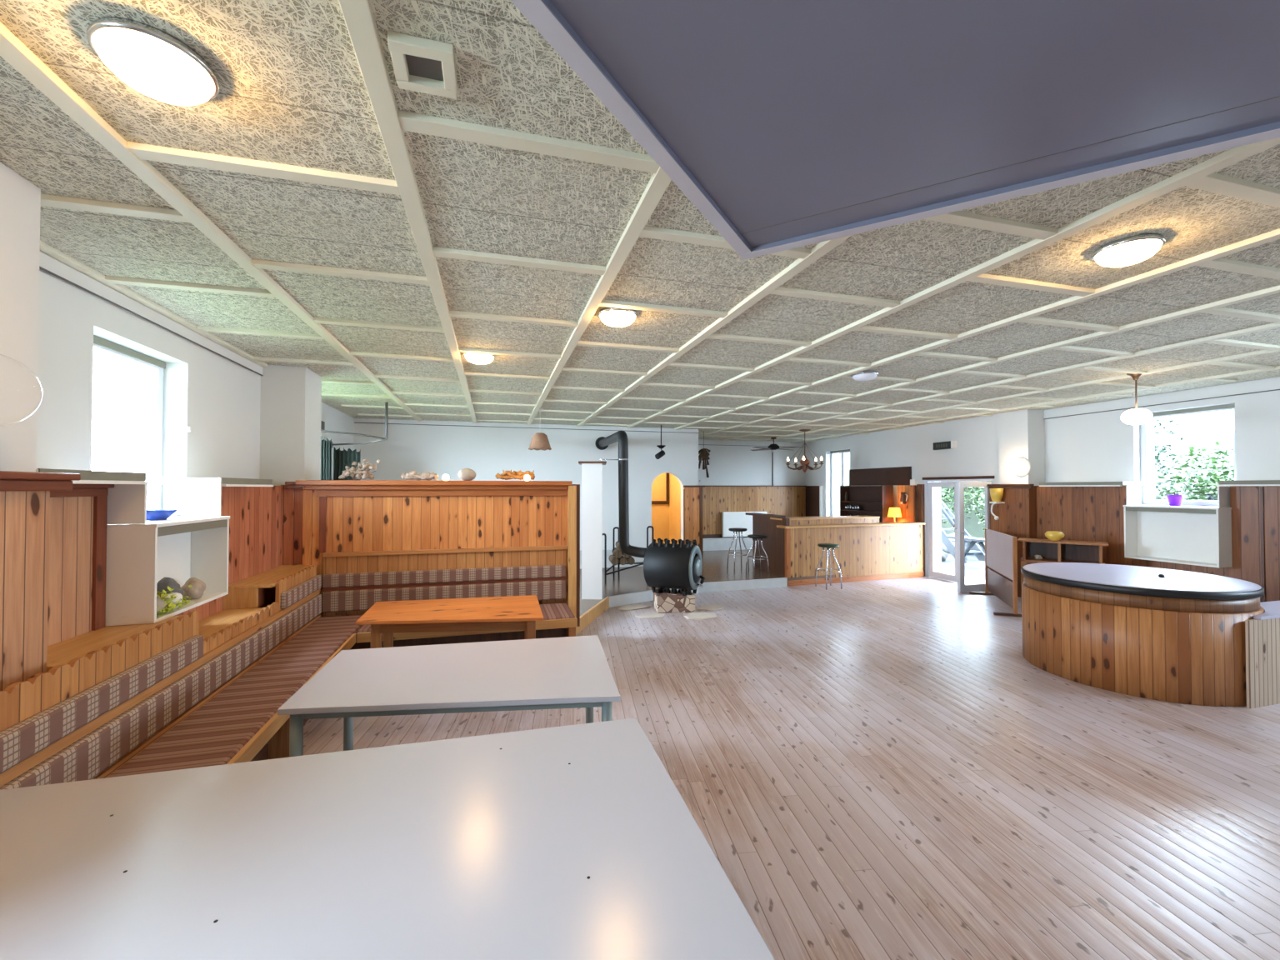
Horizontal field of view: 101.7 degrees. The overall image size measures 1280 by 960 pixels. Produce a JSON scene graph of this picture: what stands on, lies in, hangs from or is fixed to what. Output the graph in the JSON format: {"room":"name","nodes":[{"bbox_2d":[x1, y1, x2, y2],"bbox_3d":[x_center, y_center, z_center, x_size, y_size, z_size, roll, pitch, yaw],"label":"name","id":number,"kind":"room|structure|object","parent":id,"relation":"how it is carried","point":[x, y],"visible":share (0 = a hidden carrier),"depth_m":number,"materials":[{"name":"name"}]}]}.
{"room":"community hall","nodes":[
{"label":"community hall","id":0,"kind":"room"},
{"bbox_2d":[0,162,40,471],"bbox_3d":[-2.641,0.277,1.804,0.450,3.000,0.607,0,-1,-16],"label":"wall pillar","id":1,"kind":"structure","parent":0,"point":[20,199],"depth_m":2.08,"materials":[{"name":"white paint"}]},
{"bbox_2d":[0,354,42,426],"bbox_3d":[-2.262,-0.313,1.796,0.269,0.260,0.260,0,-1,-16],"label":"wall lamp","id":2,"kind":"object","parent":1,"relation":"attached to","point":[21,391],"visible":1,"depth_m":1.80,"materials":[{"name":"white glass"}]},
{"bbox_2d":[0,268,304,690],"bbox_3d":[-2.544,0.263,0.892,0.945,3.000,10.300,0,-1,-16],"label":"wall","id":3,"kind":"structure","parent":0,"point":[53,517],"depth_m":2.97,"materials":[{"name":"white paint"}]},
{"bbox_2d":[93,335,191,509],"bbox_3d":[-3.446,-0.302,3.522,0.243,1.220,0.994,0,-1,-16],"label":"window","id":4,"kind":"structure","parent":3,"relation":"in","point":[154,464],"depth_m":3.90,"materials":[{"name":"white plastic"}]},
{"bbox_2d":[39,251,263,375],"bbox_3d":[-3.378,-1.121,3.671,0.028,0.093,3.340,0,-1,-16],"label":"trim","id":5,"kind":"structure","parent":3,"relation":"attached to","point":[47,263],"depth_m":3.38,"materials":[{"name":"white paint"}]},
{"bbox_2d":[46,564,316,672],"bbox_3d":[-2.978,0.918,3.697,0.330,0.225,3.186,0,-1,-16],"label":"wooden ledge","id":6,"kind":"object","parent":3,"relation":"attached to","point":[247,594],"visible":0.38,"depth_m":3.62,"materials":[{"name":"brown wood"}]},
{"bbox_2d":[105,477,229,626],"bbox_3d":[-3.150,0.391,3.421,0.625,0.819,1.300,0,-1,-16],"label":"display box","id":7,"kind":"object","parent":6,"relation":"on","point":[141,552],"visible":0.71,"depth_m":3.00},
{"bbox_2d":[146,509,178,519],"bbox_3d":[-3.006,0.217,3.236,0.210,0.060,0.210,0,-1,-16],"label":"bowl","id":8,"kind":"object","parent":7,"relation":"on","point":[160,514],"visible":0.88,"depth_m":3.20,"materials":[{"name":"blue ceramic"}]},
{"bbox_2d":[156,577,184,597],"bbox_3d":[-2.916,0.691,3.220,0.147,0.190,0.118,0,-1,-16],"label":"stone","id":9,"kind":"object","parent":7,"relation":"on","point":[162,584],"visible":0.48,"depth_m":3.18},
{"bbox_2d":[148,585,198,618],"bbox_3d":[-2.807,0.703,3.069,0.142,0.143,0.461,0,-1,-16],"label":"artificial plant","id":10,"kind":"object","parent":7,"relation":"on","point":[172,606],"visible":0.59,"depth_m":3.06,"materials":[{"name":"green plant"}]},
{"bbox_2d":[180,577,206,599],"bbox_3d":[-2.942,0.719,3.425,0.143,0.148,0.173,0,-1,-16],"label":"stone","id":11,"kind":"object","parent":7,"relation":"on","point":[198,587],"visible":0.81,"depth_m":3.39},
{"bbox_2d":[40,193,413,417],"bbox_3d":[-3.442,-1.156,5.566,0.928,0.025,6.984,0,-1,-16],"label":"trim","id":12,"kind":"structure","parent":3,"relation":"attached to","point":[53,201],"depth_m":3.21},
{"bbox_2d":[259,365,321,485],"bbox_3d":[-3.788,0.333,5.539,0.540,3.000,0.520,0,-1,-16],"label":"wall pillar","id":13,"kind":"structure","parent":0,"point":[291,396],"depth_m":5.34,"materials":[{"name":"white paint"}]},
{"bbox_2d":[320,402,353,479],"bbox_3d":[-4.741,0.361,7.457,0.260,3.000,3.730,0,-1,-16],"label":"wall","id":14,"kind":"structure","parent":0,"point":[335,420],"depth_m":8.29,"materials":[{"name":"white paint"}]},
{"bbox_2d":[295,480,579,632],"bbox_3d":[-2.046,0.921,5.614,2.820,1.825,0.380,0,-1,-16],"label":"wall partition","id":15,"kind":"structure","parent":0,"point":[339,516],"depth_m":5.51,"materials":[{"name":"orange wood"}]},
{"bbox_2d":[338,458,380,479],"bbox_3d":[-2.900,-0.108,5.380,0.399,0.229,0.220,0,-1,-16],"label":"dried flowers","id":16,"kind":"object","parent":15,"relation":"on","point":[362,472],"visible":1,"depth_m":5.35,"materials":[{"name":"white plant"}]},
{"bbox_2d":[400,470,438,480],"bbox_3d":[-2.342,-0.046,5.540,0.370,0.107,0.122,0,-1,-16],"label":"driftwood","id":17,"kind":"object","parent":15,"relation":"on","point":[412,475],"visible":1,"depth_m":5.51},
{"bbox_2d":[458,468,476,480],"bbox_3d":[-1.882,-0.059,5.672,0.189,0.140,0.172,0,-1,-16],"label":"round stone","id":18,"kind":"object","parent":15,"relation":"on","point":[465,474],"visible":0.98,"depth_m":5.61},
{"bbox_2d":[495,470,534,479],"bbox_3d":[-1.393,-0.055,5.819,0.432,0.120,0.119,0,-1,-16],"label":"driftwood","id":19,"kind":"object","parent":15,"relation":"on","point":[507,475],"visible":0.9,"depth_m":5.78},
{"bbox_2d":[353,417,704,569],"bbox_3d":[-2.021,0.402,10.199,6.980,3.000,0.260,0,-1,-16],"label":"wall","id":20,"kind":"structure","parent":0,"point":[441,450],"depth_m":10.29,"materials":[{"name":"white paint"}]},
{"bbox_2d":[0,22,470,421],"bbox_3d":[-1.764,-1.190,3.096,0.970,0.029,13.780,0,-1,-16],"label":"ceiling beam","id":21,"kind":"structure","parent":20,"relation":"attached to","point":[134,156],"depth_m":2.09,"materials":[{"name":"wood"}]},
{"bbox_2d":[338,0,659,423],"bbox_3d":[-0.822,-1.187,3.360,0.986,0.029,13.780,0,-1,-16],"label":"ceiling beam","id":22,"kind":"structure","parent":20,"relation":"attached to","point":[358,16],"depth_m":1.93,"materials":[{"name":"wood"}]},
{"bbox_2d":[353,418,699,433],"bbox_3d":[-1.933,-1.044,10.185,6.610,0.079,0.036,0,-1,-16],"label":"trim","id":23,"kind":"structure","parent":20,"relation":"attached to","point":[355,420],"depth_m":10.07,"materials":[{"name":"white paint"}]},
{"bbox_2d":[595,430,647,557],"bbox_3d":[-0.559,0.140,8.973,0.771,2.057,3.027,0,-1,-16],"label":"pipe","id":24,"kind":"object","parent":20,"relation":"attached to","point":[621,437],"visible":0.94,"depth_m":7.66,"materials":[{"name":"metal"}]},
{"bbox_2d":[526,166,810,424],"bbox_3d":[0.129,-1.183,3.627,0.990,0.029,13.780,0,-1,-16],"label":"trim","id":25,"kind":"structure","parent":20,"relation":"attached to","point":[636,227],"depth_m":3.25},
{"bbox_2d":[577,210,1057,426],"bbox_3d":[1.097,-1.179,3.898,1.020,0.029,13.780,0,-1,-16],"label":"trim","id":26,"kind":"structure","parent":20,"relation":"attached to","point":[957,217],"depth_m":3.39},
{"bbox_2d":[626,137,1279,428],"bbox_3d":[2.082,-1.174,4.175,1.026,0.029,13.780,0,-1,-16],"label":"ceiling beam","id":27,"kind":"structure","parent":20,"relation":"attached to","point":[1202,176],"depth_m":2.83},
{"bbox_2d":[674,228,1279,434],"bbox_3d":[2.837,-1.158,5.277,1.024,0.029,15.494,0,-1,-16],"label":"trim","id":28,"kind":"structure","parent":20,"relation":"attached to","point":[1212,259],"depth_m":3.81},
{"bbox_2d":[0,0,1279,442],"bbox_3d":[1.729,-1.221,5.333,11.600,0.100,16.500,0,-1,-16],"label":"ceiling","id":29,"kind":"structure","parent":0,"point":[292,90],"depth_m":2.74,"materials":[{"name":"beige"}]},
{"bbox_2d":[86,16,219,105],"bbox_3d":[-1.400,-1.181,1.510,0.282,0.090,0.282,0,-1,-16],"label":"ceiling lamp","id":30,"kind":"object","parent":29,"relation":"attached to","point":[152,61],"visible":1,"depth_m":1.45,"materials":[{"name":"metal"}]},
{"bbox_2d":[320,402,388,448],"bbox_3d":[-4.141,-0.817,7.523,0.918,0.639,1.320,0,-1,-16],"label":"rail","id":31,"kind":"object","parent":29,"relation":"hanging from","point":[385,438],"visible":0.8,"depth_m":7.62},
{"bbox_2d":[320,435,331,479],"bbox_3d":[-4.255,0.544,6.966,0.074,2.300,0.214,-1,-1,37],"label":"curtain","id":32,"kind":"object","parent":31,"relation":"hanging from","point":[326,446],"visible":0.23,"depth_m":7.00,"materials":[{"name":"green fabric"}]},
{"bbox_2d":[333,446,360,479],"bbox_3d":[-4.470,0.598,7.928,0.424,2.220,0.074,0,-1,4],"label":"curtain","id":33,"kind":"object","parent":31,"relation":"hanging from","point":[342,458],"visible":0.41,"depth_m":7.93,"materials":[{"name":"green fabric"}]},
{"bbox_2d":[387,30,457,99],"bbox_3d":[-0.631,-1.212,1.529,0.176,0.029,0.180,0,-1,-16],"label":"ceiling vent","id":34,"kind":"object","parent":29,"relation":"in","point":[420,64],"visible":1,"depth_m":1.52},
{"bbox_2d":[463,352,494,364],"bbox_3d":[-1.496,-1.131,4.853,0.282,0.090,0.282,0,-1,-16],"label":"ceiling lamp","id":35,"kind":"object","parent":29,"relation":"attached to","point":[474,357],"visible":0.91,"depth_m":4.78,"materials":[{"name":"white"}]},
{"bbox_2d":[528,408,551,450],"bbox_3d":[-1.572,-0.800,8.192,0.360,0.653,0.360,0,-1,-16],"label":"pendant lamp","id":36,"kind":"object","parent":29,"relation":"hanging from","point":[539,441],"visible":0.98,"depth_m":8.08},
{"bbox_2d":[598,306,637,326],"bbox_3d":[-0.159,-1.148,3.712,0.282,0.090,0.282,0,-1,-16],"label":"ceiling lamp","id":37,"kind":"object","parent":29,"relation":"attached to","point":[613,317],"visible":0.98,"depth_m":3.63,"materials":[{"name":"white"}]},
{"bbox_2d":[698,441,710,477],"bbox_3d":[1.391,-0.565,11.418,0.299,1.027,0.213,1,-1,-42],"label":"hanging plant","id":38,"kind":"object","parent":29,"relation":"hanging from","point":[703,453],"visible":0.99,"depth_m":11.41,"materials":[{"name":"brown plant"}]},
{"bbox_2d":[751,436,797,452],"bbox_3d":[3.307,-0.865,12.886,1.086,0.385,1.086,0,-1,9],"label":"ceiling fan","id":39,"kind":"object","parent":29,"relation":"hanging from","point":[773,447],"visible":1,"depth_m":12.80,"materials":[{"name":"brown metal"}]},
{"bbox_2d":[785,429,824,472],"bbox_3d":[3.557,-0.617,11.293,0.785,0.930,0.752,0,-1,-16],"label":"chandelier","id":40,"kind":"object","parent":29,"relation":"hanging from","point":[804,462],"visible":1,"depth_m":11.23,"materials":[{"name":"brown metal"}]},
{"bbox_2d":[850,370,879,381],"bbox_3d":[2.445,-1.119,5.668,0.282,0.090,0.282,0,-1,-16],"label":"ceiling lamp","id":41,"kind":"object","parent":29,"relation":"attached to","point":[863,376],"visible":0.98,"depth_m":5.58,"materials":[{"name":"metal"}]},
{"bbox_2d":[510,0,1279,259],"bbox_3d":[0.908,-1.161,0.949,2.315,0.149,2.300,0,-1,30],"label":"panel","id":42,"kind":"object","parent":29,"relation":"hanging from","point":[787,124],"visible":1,"depth_m":1.48,"materials":[{"name":"paint"}]},
{"bbox_2d":[1090,233,1165,267],"bbox_3d":[2.513,-1.163,2.685,0.282,0.090,0.282,0,-1,-16],"label":"ceiling lamp","id":43,"kind":"object","parent":29,"relation":"attached to","point":[1131,250],"visible":1,"depth_m":2.62,"materials":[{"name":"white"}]},
{"bbox_2d":[1120,373,1152,424],"bbox_3d":[5.379,-0.882,5.646,0.250,0.568,0.250,0,-1,-16],"label":"pendant lamp","id":44,"kind":"object","parent":29,"relation":"hanging from","point":[1137,416],"visible":0.97,"depth_m":5.60,"materials":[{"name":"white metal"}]},
{"bbox_2d":[651,473,680,544],"bbox_3d":[0.092,0.398,11.591,1.640,2.750,1.320,0,-1,-16],"label":"wall","id":45,"kind":"structure","parent":0,"point":[666,518],"depth_m":12.23,"materials":[{"name":"paint"}]},
{"bbox_2d":[651,472,669,504],"bbox_3d":[0.351,-0.048,12.231,0.680,1.240,0.040,0,-1,-16],"label":"picture frame","id":46,"kind":"object","parent":45,"relation":"attached to","point":[660,487],"visible":0.32,"depth_m":12.27,"materials":[{"name":"brown wood"}]},
{"bbox_2d":[698,439,823,550],"bbox_3d":[2.793,0.451,13.439,4.560,3.000,1.020,0,-1,-16],"label":"wall","id":47,"kind":"structure","parent":0,"point":[741,478],"depth_m":13.74,"materials":[{"name":"white paint"}]},
{"bbox_2d":[721,511,767,537],"bbox_3d":[2.734,1.153,13.622,1.270,0.640,0.105,0,-1,-16],"label":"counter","id":48,"kind":"object","parent":47,"relation":"attached to","point":[729,519],"visible":0.7,"depth_m":13.50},
{"bbox_2d":[698,440,805,447],"bbox_3d":[2.594,-0.965,13.707,4.010,0.131,0.036,0,-1,-16],"label":"trim","id":49,"kind":"structure","parent":47,"relation":"attached to","point":[700,442],"depth_m":13.77,"materials":[{"name":"white paint"}]},
{"bbox_2d":[698,285,1279,437],"bbox_3d":[3.760,-1.151,5.772,1.020,0.029,15.950,0,-1,-16],"label":"trim","id":50,"kind":"structure","parent":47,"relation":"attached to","point":[1215,307],"depth_m":4.67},
{"bbox_2d":[720,322,1279,440],"bbox_3d":[4.744,-1.146,6.048,1.025,0.029,15.950,0,-1,-16],"label":"trim","id":51,"kind":"structure","parent":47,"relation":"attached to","point":[1216,339],"depth_m":5.48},
{"bbox_2d":[755,349,1279,441],"bbox_3d":[5.731,-1.142,6.325,1.025,0.029,15.950,0,-1,-16],"label":"trim","id":52,"kind":"structure","parent":47,"relation":"attached to","point":[1220,361],"depth_m":6.35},
{"bbox_2d":[303,576,1279,959],"bbox_3d":[1.729,1.889,5.287,11.600,0.120,16.500,0,-1,-16],"label":"floor","id":53,"kind":"structure","parent":0,"point":[875,769],"depth_m":3.12,"materials":[{"name":"wood"}]},
{"bbox_2d":[0,565,363,789],"bbox_3d":[-2.270,1.276,2.751,0.525,1.030,5.160,0,-1,-16],"label":"upholstered bench","id":54,"kind":"object","parent":53,"relation":"on","point":[165,697],"visible":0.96,"depth_m":2.66,"materials":[{"name":"wood"}]},
{"bbox_2d":[0,635,203,774],"bbox_3d":[-2.189,0.952,1.636,0.055,0.135,2.960,0,-1,-16],"label":"cushion","id":55,"kind":"object","parent":54,"relation":"on","point":[23,738],"depth_m":2.20,"materials":[{"name":"fabric"}]},
{"bbox_2d":[280,575,322,609],"bbox_3d":[-3.052,0.998,4.712,0.055,0.135,0.950,0,-1,-16],"label":"cushion","id":56,"kind":"object","parent":54,"relation":"on","point":[298,592],"depth_m":4.60,"materials":[{"name":"fabric"}]},
{"bbox_2d":[0,717,774,959],"bbox_3d":[-0.922,1.401,1.420,2.213,0.741,1.272,0,-1,-16],"label":"folding table","id":57,"kind":"object","parent":53,"relation":"on","point":[577,842],"visible":1,"depth_m":1.40,"materials":[{"name":"white laminate"}]},
{"bbox_2d":[277,635,620,757],"bbox_3d":[-0.964,1.423,2.883,1.602,0.740,1.062,0,-1,-12],"label":"folding table","id":58,"kind":"object","parent":53,"relation":"on","point":[566,672],"visible":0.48,"depth_m":2.73,"materials":[{"name":"white laminate"}]},
{"bbox_2d":[355,595,543,648],"bbox_3d":[-1.537,1.445,4.331,1.390,0.740,0.969,0,-1,-16],"label":"wooden table","id":59,"kind":"object","parent":53,"relation":"on","point":[511,612],"visible":0.64,"depth_m":4.13,"materials":[{"name":"brown wood"}]},
{"bbox_2d":[322,545,577,649],"bbox_3d":[-1.887,1.278,5.192,2.460,1.100,0.743,0,-1,-16],"label":"upholstered bench","id":60,"kind":"object","parent":53,"relation":"on","point":[353,582],"visible":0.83,"depth_m":5.39,"materials":[{"name":"fabric"}]},
{"bbox_2d":[322,580,565,612],"bbox_3d":[-1.986,1.214,5.488,2.410,0.205,0.064,0,-1,-16],"label":"cushion","id":61,"kind":"object","parent":60,"relation":"on","point":[359,599],"depth_m":5.42,"materials":[{"name":"fabric"}]},
{"bbox_2d":[322,565,565,588],"bbox_3d":[-1.987,1.010,5.496,2.410,0.135,0.054,0,-1,-16],"label":"cushion","id":62,"kind":"object","parent":60,"relation":"on","point":[470,574],"depth_m":5.45,"materials":[{"name":"fabric"}]},
{"bbox_2d":[618,604,650,610],"bbox_3d":[-0.088,1.855,7.591,0.500,0.018,0.298,0,-1,-16],"label":"flagstone","id":63,"kind":"object","parent":53,"relation":"on","point":[634,607],"visible":1,"depth_m":7.56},
{"bbox_2d":[653,589,694,613],"bbox_3d":[0.484,1.742,7.505,0.540,0.240,0.440,0,-1,-6],"label":"stone plinth","id":64,"kind":"object","parent":53,"relation":"on","point":[663,602],"visible":0.79,"depth_m":7.29,"materials":[{"name":"stone"}]},
{"bbox_2d":[643,538,705,595],"bbox_3d":[0.531,1.242,7.493,0.802,0.775,0.640,0,-1,22],"label":"wood stove","id":65,"kind":"object","parent":64,"relation":"on","point":[667,565],"visible":1,"depth_m":7.30,"materials":[{"name":"black metal"}]},
{"bbox_2d":[683,612,716,619],"bbox_3d":[0.814,1.847,7.074,0.446,0.018,0.344,0,-1,7],"label":"flagstone","id":66,"kind":"object","parent":53,"relation":"on","point":[698,616],"visible":1,"depth_m":7.02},
{"bbox_2d":[575,549,834,634],"bbox_3d":[0.267,1.815,9.723,10.620,0.160,6.370,0,-1,-16],"label":"platform","id":67,"kind":"object","parent":53,"relation":"on","point":[632,587],"visible":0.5,"depth_m":9.02,"materials":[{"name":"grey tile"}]},
{"bbox_2d":[578,460,606,599],"bbox_3d":[-0.697,0.725,7.678,0.402,1.980,0.509,0,-1,-4],"label":"wall pillar","id":68,"kind":"structure","parent":67,"relation":"on","point":[592,471],"depth_m":7.49,"materials":[{"name":"white paint"}]},
{"bbox_2d":[602,525,654,584],"bbox_3d":[-0.344,1.271,8.950,1.278,0.926,0.403,1,-1,-40],"label":"rack","id":69,"kind":"object","parent":67,"relation":"on","point":[613,572],"visible":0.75,"depth_m":9.09,"materials":[{"name":"black metal"}]},
{"bbox_2d":[726,527,749,570],"bbox_3d":[1.923,1.351,10.231,0.426,0.804,0.426,0,-1,-16],"label":"bar stool","id":70,"kind":"object","parent":67,"relation":"on","point":[733,529],"visible":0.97,"depth_m":10.16,"materials":[{"name":"silver metal"}]},
{"bbox_2d":[745,534,769,575],"bbox_3d":[2.182,1.383,9.680,0.426,0.725,0.426,0,-1,-16],"label":"bar stool","id":71,"kind":"object","parent":67,"relation":"on","point":[751,536],"visible":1,"depth_m":9.61,"materials":[{"name":"silver metal"}]},
{"bbox_2d":[840,485,916,522],"bbox_3d":[5.075,0.943,11.277,0.470,1.650,1.900,0,-1,-16],"label":"bar cabinet","id":72,"kind":"object","parent":67,"relation":"on","point":[877,501],"visible":0.52,"depth_m":11.23,"materials":[{"name":"brown wood"}]},
{"bbox_2d":[696,604,724,610],"bbox_3d":[1.030,1.854,7.586,0.371,0.018,0.330,0,-1,12],"label":"flagstone","id":73,"kind":"object","parent":53,"relation":"on","point":[710,607],"visible":1,"depth_m":7.51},
{"bbox_2d":[815,543,842,589],"bbox_3d":[3.308,1.505,9.142,0.426,0.765,0.426,0,-1,-16],"label":"bar stool","id":74,"kind":"object","parent":53,"relation":"on","point":[828,546],"visible":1,"depth_m":9.07,"materials":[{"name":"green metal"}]},
{"bbox_2d":[745,512,924,586],"bbox_3d":[3.886,1.284,10.326,3.190,1.240,1.480,0,-1,-16],"label":"bar counter","id":75,"kind":"object","parent":53,"relation":"on","point":[869,549],"depth_m":9.77,"materials":[{"name":"brown wood"}]},
{"bbox_2d":[770,515,879,519],"bbox_3d":[3.570,0.724,9.999,2.239,0.030,0.400,0,-1,-18],"label":"countertop","id":76,"kind":"structure","parent":75,"relation":"on","point":[828,517],"depth_m":9.94,"materials":[{"name":"white wood"}]},
{"bbox_2d":[887,507,901,522],"bbox_3d":[5.232,0.739,10.701,0.270,0.340,0.270,0,-1,-16],"label":"table lamp","id":77,"kind":"object","parent":75,"relation":"on","point":[894,512],"visible":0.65,"depth_m":10.61,"materials":[{"name":"yellow fabric"}]},
{"bbox_2d":[969,528,1021,617],"bbox_3d":[5.392,1.326,7.808,0.500,1.080,1.584,0,-1,22],"label":"notice board","id":78,"kind":"object","parent":53,"relation":"on","point":[1001,549],"visible":0.94,"depth_m":7.63,"materials":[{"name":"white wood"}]},
{"bbox_2d":[1017,537,1108,610],"bbox_3d":[5.774,1.345,7.131,0.953,1.022,0.360,-1,-1,40],"label":"shelf unit","id":79,"kind":"object","parent":53,"relation":"on","point":[1068,550],"visible":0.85,"depth_m":7.19,"materials":[{"name":"brown wood"}]},
{"bbox_2d":[1045,530,1064,540],"bbox_3d":[5.707,0.772,7.170,0.216,0.125,0.216,0,-1,-16],"label":"bowl","id":80,"kind":"object","parent":79,"relation":"on","point":[1051,535],"visible":1,"depth_m":7.11,"materials":[{"name":"yellow ceramic"}]},
{"bbox_2d":[1020,562,1264,706],"bbox_3d":[4.691,1.350,4.993,1.668,0.950,1.668,0,-1,-16],"label":"hot tub","id":81,"kind":"object","parent":53,"relation":"on","point":[1155,633],"visible":0.99,"depth_m":4.39,"materials":[{"name":"brown wood"}]},
{"bbox_2d":[1245,600,1279,709],"bbox_3d":[5.874,1.459,4.587,2.240,0.720,0.341,0,-1,-16],"label":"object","id":82,"kind":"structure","parent":53,"relation":"on","point":[1262,632],"depth_m":4.18,"materials":[{"name":"brown wood"}]},
{"bbox_2d":[805,414,999,576],"bbox_3d":[5.453,0.422,11.547,0.460,3.000,6.500,0,-1,-16],"label":"wall","id":83,"kind":"structure","parent":0,"point":[976,453],"depth_m":10.38,"materials":[{"name":"white paint"}]},
{"bbox_2d":[830,449,849,515],"bbox_3d":[5.056,0.123,12.946,0.072,1.748,0.940,0,-1,-16],"label":"window","id":84,"kind":"structure","parent":83,"relation":"in","point":[842,452],"depth_m":13.32,"materials":[{"name":"white plastic"}]},
{"bbox_2d":[849,466,911,485],"bbox_3d":[5.265,-0.071,11.522,0.030,0.385,1.900,0,-1,-16],"label":"board","id":85,"kind":"object","parent":83,"relation":"attached to","point":[899,475],"visible":1,"depth_m":11.40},
{"bbox_2d":[932,440,957,449],"bbox_3d":[5.730,-0.649,9.797,0.079,0.140,0.490,0,-1,-16],"label":"air vent","id":86,"kind":"object","parent":83,"relation":"attached to","point":[950,444],"visible":1,"depth_m":9.74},
{"bbox_2d":[922,475,994,592],"bbox_3d":[5.519,0.914,9.488,0.860,1.955,1.565,0,-1,-16],"label":"door","id":87,"kind":"structure","parent":83,"relation":"in","point":[958,483],"depth_m":9.62,"materials":[{"name":"white plastic"}]},
{"bbox_2d":[1154,434,1179,445],"bbox_3d":[7.106,-0.622,10.260,1.980,0.150,4.500,0,-1,-16],"label":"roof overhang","id":88,"kind":"object","parent":83,"relation":"attached to","point":[1159,439],"visible":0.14,"depth_m":8.29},
{"bbox_2d":[998,409,1044,485],"bbox_3d":[6.276,0.377,8.538,0.400,3.000,0.500,0,-1,-16],"label":"wall pillar","id":89,"kind":"structure","parent":0,"point":[1021,432],"depth_m":8.35,"materials":[{"name":"white paint"}]},
{"bbox_2d":[1005,457,1031,477],"bbox_3d":[5.989,-0.206,8.320,0.274,0.320,0.320,0,-1,-16],"label":"wall lamp","id":90,"kind":"object","parent":89,"relation":"attached to","point":[1019,467],"visible":1,"depth_m":8.25,"materials":[{"name":"glass"}]},
{"bbox_2d":[987,376,1279,602],"bbox_3d":[7.712,0.308,3.883,0.850,3.000,10.520,0,-1,-16],"label":"wall","id":91,"kind":"structure","parent":0,"point":[1091,459],"depth_m":7.25,"materials":[{"name":"white paint"}]},
{"bbox_2d":[989,488,1004,519],"bbox_3d":[5.896,0.400,8.607,0.195,0.522,0.188,0,-1,-16],"label":"wall lamp","id":92,"kind":"object","parent":91,"relation":"attached to","point":[996,494],"visible":1,"depth_m":8.55,"materials":[{"name":"yellow glass"}]},
{"bbox_2d":[790,365,1279,442],"bbox_3d":[6.449,-1.139,6.526,0.466,0.029,15.950,0,-1,-16],"label":"trim","id":93,"kind":"structure","parent":91,"relation":"attached to","point":[1224,377],"depth_m":7.14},
{"bbox_2d":[1043,377,1279,419],"bbox_3d":[7.782,-1.111,3.695,0.028,0.139,9.680,0,-1,-16],"label":"trim","id":94,"kind":"structure","parent":91,"relation":"attached to","point":[1273,384],"depth_m":6.76,"materials":[{"name":"white paint"}]},
{"bbox_2d":[1123,483,1232,567],"bbox_3d":[6.779,0.533,6.586,0.585,0.970,1.095,0,-1,-16],"label":"wall shelf","id":95,"kind":"object","parent":91,"relation":"attached to","point":[1191,535],"visible":0.92,"depth_m":6.47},
{"bbox_2d":[1166,492,1183,505],"bbox_3d":[6.755,0.242,6.575,0.154,0.169,0.154,0,-1,-16],"label":"flower pot","id":96,"kind":"object","parent":95,"relation":"on","point":[1173,500],"visible":0.86,"depth_m":6.53,"materials":[{"name":"ceramic"}]},
{"bbox_2d":[1140,403,1235,506],"bbox_3d":[7.091,-0.294,6.730,0.072,1.260,1.020,0,-1,-16],"label":"window","id":97,"kind":"structure","parent":91,"relation":"in","point":[1144,428],"depth_m":7.00,"materials":[{"name":"white plastic"}]},
{"label":"outside","id":98,"kind":"structure","parent":0,"visible":0},
{"bbox_2d":[941,550,984,580],"bbox_3d":[13.264,2.055,13.038,15.400,0.100,30.000,0,-1,-16],"label":"ground","id":99,"kind":"structure","parent":98,"point":[975,568],"depth_m":11.89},
{"bbox_2d":[940,487,983,526],"bbox_3d":[9.321,0.292,16.352,1.897,3.556,3.222,0,-1,-16],"label":"bush","id":100,"kind":"object","parent":99,"relation":"on","point":[947,497],"visible":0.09,"depth_m":15.74,"materials":[{"name":"green plant"}]},
{"bbox_2d":[940,499,984,563],"bbox_3d":[7.945,0.731,13.488,0.810,2.560,1.860,0,-1,-16],"label":"stairs","id":101,"kind":"structure","parent":99,"relation":"on","point":[978,552],"depth_m":13.06,"materials":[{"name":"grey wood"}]},
{"bbox_2d":[946,535,984,557],"bbox_3d":[7.657,1.673,11.835,0.350,0.692,1.300,0,-1,-16],"label":"picnic table","id":102,"kind":"object","parent":99,"relation":"on","point":[980,541],"visible":0.5,"depth_m":11.91,"materials":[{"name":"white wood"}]},
{"bbox_2d":[967,480,991,530],"bbox_3d":[9.666,0.520,13.693,1.563,3.023,1.881,0,-1,-16],"label":"bush","id":103,"kind":"object","parent":99,"relation":"on","point":[977,498],"visible":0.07,"depth_m":14.12,"materials":[{"name":"green plant"}]},
{"bbox_2d":[1154,416,1182,499],"bbox_3d":[10.111,-0.120,10.644,1.336,4.207,1.419,0,-1,-16],"label":"tree","id":104,"kind":"object","parent":99,"relation":"on","point":[1162,451],"visible":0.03,"depth_m":10.25,"materials":[{"name":"green plant"}]},
{"bbox_2d":[1155,440,1234,500],"bbox_3d":[9.631,0.645,8.632,1.135,2.621,1.781,0,-1,-16],"label":"bush","id":105,"kind":"object","parent":99,"relation":"on","point":[1203,492],"visible":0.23,"depth_m":8.74,"materials":[{"name":"green plant"}]},
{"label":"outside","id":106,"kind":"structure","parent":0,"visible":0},
{"bbox_2d":[839,429,1234,538],"bbox_3d":[12.252,-0.207,19.643,5.800,4.700,16.800,0,-1,-16],"label":"trees","id":107,"kind":"object","parent":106,"point":[1199,440],"depth_m":13.35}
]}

